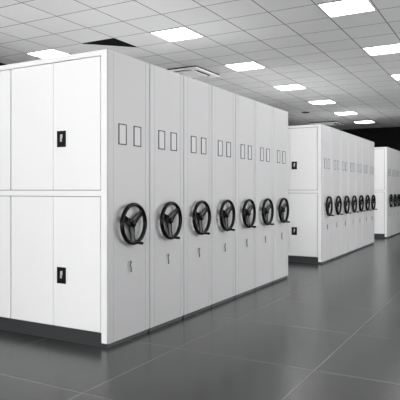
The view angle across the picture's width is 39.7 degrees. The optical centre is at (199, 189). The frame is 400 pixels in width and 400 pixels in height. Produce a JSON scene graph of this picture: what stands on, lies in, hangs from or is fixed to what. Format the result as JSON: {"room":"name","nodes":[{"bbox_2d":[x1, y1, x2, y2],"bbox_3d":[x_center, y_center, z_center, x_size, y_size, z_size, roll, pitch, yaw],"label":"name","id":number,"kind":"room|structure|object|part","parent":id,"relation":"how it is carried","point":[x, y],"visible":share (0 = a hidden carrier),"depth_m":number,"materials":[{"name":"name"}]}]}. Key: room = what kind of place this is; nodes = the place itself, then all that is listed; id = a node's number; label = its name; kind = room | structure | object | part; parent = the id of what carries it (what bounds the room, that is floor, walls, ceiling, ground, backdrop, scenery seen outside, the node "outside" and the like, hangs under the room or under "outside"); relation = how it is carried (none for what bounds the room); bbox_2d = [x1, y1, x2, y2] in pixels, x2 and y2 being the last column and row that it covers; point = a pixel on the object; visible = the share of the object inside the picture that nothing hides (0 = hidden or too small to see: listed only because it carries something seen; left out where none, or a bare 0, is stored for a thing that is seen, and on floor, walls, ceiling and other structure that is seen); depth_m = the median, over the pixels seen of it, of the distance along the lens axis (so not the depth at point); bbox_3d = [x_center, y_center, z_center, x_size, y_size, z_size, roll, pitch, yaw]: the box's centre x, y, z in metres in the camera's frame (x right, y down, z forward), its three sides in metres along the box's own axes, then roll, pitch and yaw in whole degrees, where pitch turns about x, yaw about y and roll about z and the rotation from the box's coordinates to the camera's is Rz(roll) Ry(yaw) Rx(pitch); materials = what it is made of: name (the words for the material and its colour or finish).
{"room":"archive storage room","nodes":[
{"label":"archive storage room","id":0,"kind":"room"},
{"bbox_2d":[0,233,399,399],"bbox_3d":[1.430,1.320,8.596,13.300,0.100,24.800,0,0,29],"label":"floor","id":1,"kind":"structure","parent":0,"point":[330,330],"depth_m":4.36,"materials":[{"name":"grey tile"}]},
{"bbox_2d":[0,49,148,347],"bbox_3d":[-2.371,0.070,5.678,4.313,2.400,0.597,0,0,29],"label":"shelving unit","id":2,"kind":"object","parent":1,"relation":"on","point":[74,128],"visible":1,"depth_m":4.70,"materials":[{"name":"white metal"}]},
{"bbox_3d":[-1.920,-0.541,5.107,0.504,1.080,0.020,0,0,29],"label":"door","id":3,"kind":"part","parent":2,"relation":"part of","materials":[{"name":"white metal"}]},
{"bbox_3d":[-1.920,0.605,5.107,0.504,1.095,0.020,0,0,29],"label":"door","id":4,"kind":"part","parent":2,"relation":"part of","materials":[{"name":"white metal"}]},
{"bbox_3d":[-1.468,-0.541,4.854,0.504,1.080,0.020,0,0,29],"label":"door","id":5,"kind":"part","parent":2,"relation":"part of","materials":[{"name":"white metal"}]},
{"bbox_3d":[-1.468,0.605,4.854,0.504,1.095,0.020,0,0,29],"label":"door","id":6,"kind":"part","parent":2,"relation":"part of","materials":[{"name":"white metal"}]},
{"bbox_3d":[-1.169,-0.430,4.674,0.098,0.137,0.005,0,0,29],"label":"handle","id":7,"kind":"part","parent":2,"relation":"part of","materials":[{"name":"black plastic"}]},
{"bbox_3d":[-1.169,0.721,4.674,0.098,0.137,0.005,0,0,29],"label":"handle","id":8,"kind":"part","parent":2,"relation":"part of","materials":[{"name":"black plastic"}]},
{"bbox_3d":[-1.023,-0.541,4.605,0.506,1.080,0.020,0,0,29],"label":"door","id":9,"kind":"part","parent":2,"relation":"part of","materials":[{"name":"white metal"}]},
{"bbox_3d":[-1.023,0.605,4.605,0.506,1.095,0.020,0,0,29],"label":"door","id":10,"kind":"part","parent":2,"relation":"part of","materials":[{"name":"white metal"}]},
{"bbox_3d":[-0.599,0.052,4.691,0.014,2.365,0.584,0,0,29],"label":"panel","id":11,"kind":"part","parent":2,"relation":"part of","materials":[{"name":"grey metal"}]},
{"bbox_2d":[148,64,182,331],"bbox_3d":[-2.079,0.070,6.199,4.313,2.400,0.586,0,0,29],"label":"shelving unit","id":12,"kind":"object","parent":1,"relation":"on","point":[165,86],"visible":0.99,"depth_m":5.18,"materials":[{"name":"white metal"}]},
{"bbox_2d":[182,76,210,317],"bbox_3d":[-1.790,0.070,6.715,4.313,2.400,0.586,0,0,29],"label":"shelving unit","id":13,"kind":"object","parent":1,"relation":"on","point":[196,94],"visible":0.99,"depth_m":5.68,"materials":[{"name":"white metal"}]},
{"bbox_2d":[211,85,234,306],"bbox_3d":[-1.502,0.070,7.231,4.313,2.400,0.586,0,0,29],"label":"shelving unit","id":14,"kind":"object","parent":1,"relation":"on","point":[222,101],"visible":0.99,"depth_m":6.18,"materials":[{"name":"white metal"}]},
{"bbox_2d":[234,94,255,297],"bbox_3d":[-1.213,0.070,7.747,4.313,2.400,0.586,0,0,29],"label":"shelving unit","id":15,"kind":"object","parent":1,"relation":"on","point":[245,209],"visible":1,"depth_m":6.71,"materials":[{"name":"white metal"}]},
{"bbox_2d":[255,101,273,289],"bbox_3d":[-0.924,0.070,8.263,4.313,2.400,0.586,0,0,29],"label":"shelving unit","id":16,"kind":"object","parent":1,"relation":"on","point":[264,223],"visible":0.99,"depth_m":7.23,"materials":[{"name":"white metal"}]},
{"bbox_2d":[272,107,289,282],"bbox_3d":[-0.635,0.070,8.780,4.313,2.400,0.586,0,0,29],"label":"shelving unit","id":17,"kind":"object","parent":1,"relation":"on","point":[280,117],"visible":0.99,"depth_m":7.75,"materials":[{"name":"white metal"}]},
{"bbox_2d":[288,124,333,263],"bbox_3d":[0.453,0.070,10.724,4.313,2.400,0.597,0,0,29],"label":"shelving unit","id":18,"kind":"object","parent":1,"relation":"on","point":[310,202],"visible":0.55,"depth_m":9.63,"materials":[{"name":"white metal"}]},
{"bbox_3d":[1.356,-0.541,9.900,0.504,1.080,0.020,0,0,29],"label":"door","id":19,"kind":"part","parent":18,"relation":"part of","materials":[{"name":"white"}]},
{"bbox_3d":[1.356,0.605,9.900,0.504,1.095,0.020,0,0,29],"label":"door","id":20,"kind":"part","parent":18,"relation":"part of","materials":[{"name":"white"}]},
{"bbox_3d":[1.655,-0.430,9.720,0.098,0.137,0.005,0,0,29],"label":"handle","id":21,"kind":"part","parent":18,"relation":"part of","materials":[{"name":"black plastic"}]},
{"bbox_3d":[1.655,0.721,9.720,0.098,0.137,0.005,0,0,29],"label":"handle","id":22,"kind":"part","parent":18,"relation":"part of","materials":[{"name":"black plastic"}]},
{"bbox_3d":[1.800,-0.541,9.652,0.506,1.080,0.020,0,0,29],"label":"door","id":23,"kind":"part","parent":18,"relation":"part of","materials":[{"name":"white metal"}]},
{"bbox_3d":[1.800,0.605,9.652,0.506,1.095,0.020,0,0,29],"label":"door","id":24,"kind":"part","parent":18,"relation":"part of","materials":[{"name":"white metal"}]},
{"bbox_3d":[2.225,0.052,9.737,0.014,2.365,0.584,0,0,29],"label":"panel","id":25,"kind":"part","parent":18,"relation":"part of","materials":[{"name":"grey metal"}]},
{"bbox_2d":[331,127,342,259],"bbox_3d":[0.749,0.070,11.252,4.313,2.400,0.586,0,0,29],"label":"shelving unit","id":26,"kind":"object","parent":1,"relation":"on","point":[335,133],"visible":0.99,"depth_m":10.21,"materials":[{"name":"white metal"}]},
{"bbox_2d":[340,131,350,256],"bbox_3d":[1.042,0.070,11.776,4.313,2.400,0.586,0,0,29],"label":"shelving unit","id":27,"kind":"object","parent":1,"relation":"on","point":[344,196],"visible":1,"depth_m":10.70,"materials":[{"name":"white metal"}]},
{"bbox_2d":[348,133,358,253],"bbox_3d":[1.335,0.070,12.300,4.313,2.400,0.586,0,0,29],"label":"shelving unit","id":28,"kind":"object","parent":1,"relation":"on","point":[351,138],"visible":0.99,"depth_m":11.24,"materials":[{"name":"white metal"}]},
{"bbox_2d":[355,136,364,250],"bbox_3d":[1.627,0.070,12.823,4.313,2.400,0.586,0,0,29],"label":"shelving unit","id":29,"kind":"object","parent":1,"relation":"on","point":[360,200],"visible":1,"depth_m":11.76,"materials":[{"name":"white metal"}]},
{"bbox_3d":[3.397,0.052,11.832,0.014,2.365,0.584,0,0,29],"label":"panel","id":30,"kind":"part","parent":29,"relation":"part of","materials":[{"name":"grey metal"}]},
{"bbox_2d":[362,138,370,247],"bbox_3d":[1.921,0.070,13.347,4.313,2.400,0.586,0,0,29],"label":"shelving unit","id":31,"kind":"object","parent":1,"relation":"on","point":[365,143],"visible":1,"depth_m":12.33,"materials":[{"name":"white metal"}]},
{"bbox_2d":[368,141,376,245],"bbox_3d":[2.213,0.070,13.870,4.313,2.400,0.586,0,0,29],"label":"shelving unit","id":32,"kind":"object","parent":1,"relation":"on","point":[371,144],"visible":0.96,"depth_m":12.87,"materials":[{"name":"white metal"}]},
{"bbox_3d":[3.983,0.052,12.879,0.014,2.365,0.584,0,0,29],"label":"panel","id":33,"kind":"part","parent":32,"relation":"part of","materials":[{"name":"grey metal"}]},
{"bbox_2d":[374,147,393,237],"bbox_3d":[3.280,0.070,15.777,4.313,2.400,0.597,0,0,29],"label":"shelving unit","id":34,"kind":"object","parent":1,"relation":"on","point":[382,155],"visible":0.23,"depth_m":14.63,"materials":[{"name":"white metal"}]},
{"bbox_3d":[4.628,-0.541,14.704,0.506,1.080,0.020,0,0,29],"label":"door","id":35,"kind":"part","parent":34,"relation":"part of","materials":[{"name":"white metal"}]},
{"bbox_3d":[4.628,0.605,14.704,0.506,1.095,0.020,0,0,29],"label":"door","id":36,"kind":"part","parent":34,"relation":"part of","materials":[{"name":"white metal"}]},
{"bbox_3d":[5.053,0.052,14.790,0.014,2.365,0.584,0,0,29],"label":"panel","id":37,"kind":"part","parent":34,"relation":"part of","materials":[{"name":"grey metal"}]},
{"bbox_2d":[391,148,397,236],"bbox_3d":[3.572,0.070,16.298,4.313,2.400,0.586,0,0,29],"label":"shelving unit","id":38,"kind":"object","parent":1,"relation":"on","point":[392,150],"visible":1,"depth_m":15.26,"materials":[{"name":"white metal"}]},
{"bbox_3d":[5.341,0.052,15.306,0.014,2.365,0.584,0,0,29],"label":"panel","id":39,"kind":"part","parent":38,"relation":"part of","materials":[{"name":"grey metal"}]},
{"bbox_2d":[395,150,399,234],"bbox_3d":[3.861,0.070,16.814,4.313,2.400,0.586,0,0,29],"label":"shelving unit","id":40,"kind":"object","parent":1,"relation":"on","point":[396,151],"visible":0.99,"depth_m":15.70,"materials":[{"name":"white metal"}]},
{"bbox_2d":[399,151,399,232],"bbox_3d":[4.149,0.070,17.330,4.313,2.400,0.586,0,0,29],"label":"shelving unit","id":41,"kind":"object","parent":1,"relation":"on","point":[399,151],"visible":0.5,"depth_m":16.12,"materials":[{"name":"white metal"}]},
{"bbox_2d":[0,0,399,129],"bbox_3d":[1.430,-2.300,8.596,13.300,0.100,24.800,0,0,29],"label":"ceiling","id":42,"kind":"structure","parent":0,"point":[296,41],"depth_m":8.45,"materials":[{"name":"tile"}]},
{"bbox_2d":[25,49,71,58],"bbox_3d":[-2.470,-2.247,9.209,0.601,0.010,0.578,0,0,29],"label":"recessed light","id":43,"kind":"object","parent":42,"relation":"in","point":[48,53],"visible":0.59,"depth_m":9.11,"materials":[{"name":"grey plastic"}]},
{"bbox_2d":[82,38,136,50],"bbox_3d":[-1.400,-2.245,8.610,0.605,0.014,0.582,0,0,29],"label":"ceiling vent","id":44,"kind":"object","parent":42,"relation":"in","point":[113,44],"visible":0.91,"depth_m":8.58,"materials":[{"name":"black metal"}]},
{"bbox_3d":[-1.400,-2.245,8.610,0.605,0.014,0.582,0,0,29],"label":"plate","id":45,"kind":"part","parent":44,"relation":"part of","materials":[{"name":"grey metal"}]},
{"bbox_2d":[149,26,204,41],"bbox_3d":[-0.330,-2.247,8.011,0.601,0.010,0.578,0,0,29],"label":"recessed light","id":46,"kind":"object","parent":42,"relation":"in","point":[179,33],"visible":1,"depth_m":8.00,"materials":[{"name":"grey plastic"}]},
{"bbox_2d":[167,65,219,79],"bbox_3d":[-0.244,-2.222,10.622,0.930,0.060,0.930,0,0,29],"label":"air conditioner","id":47,"kind":"object","parent":42,"relation":"attached to","point":[195,72],"visible":0.58,"depth_m":10.39,"materials":[{"name":"white plastic"}]},
{"bbox_2d":[182,73,197,76],"bbox_3d":[-0.244,-2.195,10.622,0.360,0.005,0.332,0,0,29],"label":"grille","id":48,"kind":"object","parent":47,"relation":"attached to","point":[184,74],"depth_m":10.53,"materials":[{"name":"white plastic"}]},
{"bbox_2d":[224,61,266,70],"bbox_3d":[0.822,-2.247,10.071,0.601,0.010,0.578,0,0,29],"label":"recessed light","id":49,"kind":"object","parent":42,"relation":"in","point":[251,65],"visible":1,"depth_m":10.07,"materials":[{"name":"grey plastic"}]},
{"bbox_2d":[272,84,307,90],"bbox_3d":[1.975,-2.247,12.130,0.601,0.010,0.578,0,0,29],"label":"recessed light","id":50,"kind":"object","parent":42,"relation":"in","point":[292,86],"visible":1,"depth_m":12.13,"materials":[{"name":"grey"}]},
{"bbox_2d":[276,84,303,89],"bbox_3d":[1.975,-2.248,12.130,0.553,0.007,0.530,0,0,29],"label":"diffuser","id":51,"kind":"object","parent":50,"relation":"attached to","point":[293,86],"depth_m":12.13,"materials":[{"name":"white plastic"}]},
{"bbox_2d":[307,100,335,104],"bbox_3d":[3.127,-2.247,14.190,0.601,0.010,0.578,0,0,29],"label":"recessed light","id":52,"kind":"object","parent":42,"relation":"in","point":[320,101],"visible":1,"depth_m":14.21,"materials":[{"name":"grey plastic"}]},
{"bbox_2d":[310,100,334,103],"bbox_3d":[3.127,-2.248,14.190,0.553,0.007,0.530,0,0,29],"label":"diffuser","id":53,"kind":"object","parent":52,"relation":"attached to","point":[321,101],"depth_m":14.21,"materials":[{"name":"white plastic"}]},
{"bbox_2d":[308,121,343,125],"bbox_3d":[4.248,-2.222,18.650,0.930,0.060,0.930,0,0,29],"label":"air conditioner","id":54,"kind":"object","parent":42,"relation":"attached to","point":[327,123],"visible":0.69,"depth_m":18.38,"materials":[{"name":"white"}]},
{"bbox_2d":[334,111,357,114],"bbox_3d":[4.280,-2.247,16.249,0.601,0.010,0.578,0,0,29],"label":"recessed light","id":55,"kind":"object","parent":42,"relation":"in","point":[352,112],"visible":1,"depth_m":16.26,"materials":[{"name":"grey"}]},
{"bbox_2d":[335,112,356,114],"bbox_3d":[4.280,-2.248,16.249,0.553,0.007,0.530,0,0,29],"label":"diffuser","id":56,"kind":"object","parent":55,"relation":"attached to","point":[338,113],"depth_m":16.26,"materials":[{"name":"white plastic"}]},
{"bbox_2d":[316,0,376,17],"bbox_3d":[1.810,-2.247,6.814,0.601,0.010,0.578,0,0,29],"label":"recessed light","id":57,"kind":"object","parent":42,"relation":"in","point":[340,7],"visible":1,"depth_m":6.82,"materials":[{"name":"grey plastic"}]},
{"bbox_2d":[353,120,375,123],"bbox_3d":[5.432,-2.247,18.309,0.601,0.010,0.578,0,0,29],"label":"recessed light","id":58,"kind":"object","parent":42,"relation":"in","point":[370,121],"visible":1,"depth_m":18.30,"materials":[{"name":"grey plastic"}]},
{"bbox_2d":[356,121,372,122],"bbox_3d":[5.432,-2.248,18.309,0.553,0.007,0.530,0,0,29],"label":"diffuser","id":59,"kind":"object","parent":58,"relation":"attached to","point":[356,121],"depth_m":18.29,"materials":[{"name":"white plastic"}]},
{"bbox_2d":[362,43,399,55],"bbox_3d":[2.962,-2.247,8.873,0.601,0.010,0.578,0,0,29],"label":"recessed light","id":60,"kind":"object","parent":42,"relation":"in","point":[391,48],"visible":1,"depth_m":8.85,"materials":[{"name":"grey"}]},
{"bbox_2d":[390,74,399,79],"bbox_3d":[4.115,-2.247,10.933,0.601,0.010,0.578,0,0,29],"label":"recessed light","id":61,"kind":"object","parent":42,"relation":"in","point":[395,76],"visible":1,"depth_m":10.96,"materials":[{"name":"grey plastic"}]},
{"bbox_2d":[392,75,399,79],"bbox_3d":[4.115,-2.248,10.933,0.553,0.007,0.530,0,0,29],"label":"diffuser","id":62,"kind":"object","parent":61,"relation":"attached to","point":[396,77],"depth_m":11.05,"materials":[{"name":"white plastic"}]},
{"bbox_2d":[340,127,399,150],"bbox_3d":[7.509,-0.490,19.461,13.300,3.720,0.100,0,0,29],"label":"wall","id":63,"kind":"structure","parent":0,"point":[389,137],"depth_m":19.95,"materials":[{"name":"black paint"}]}
]}

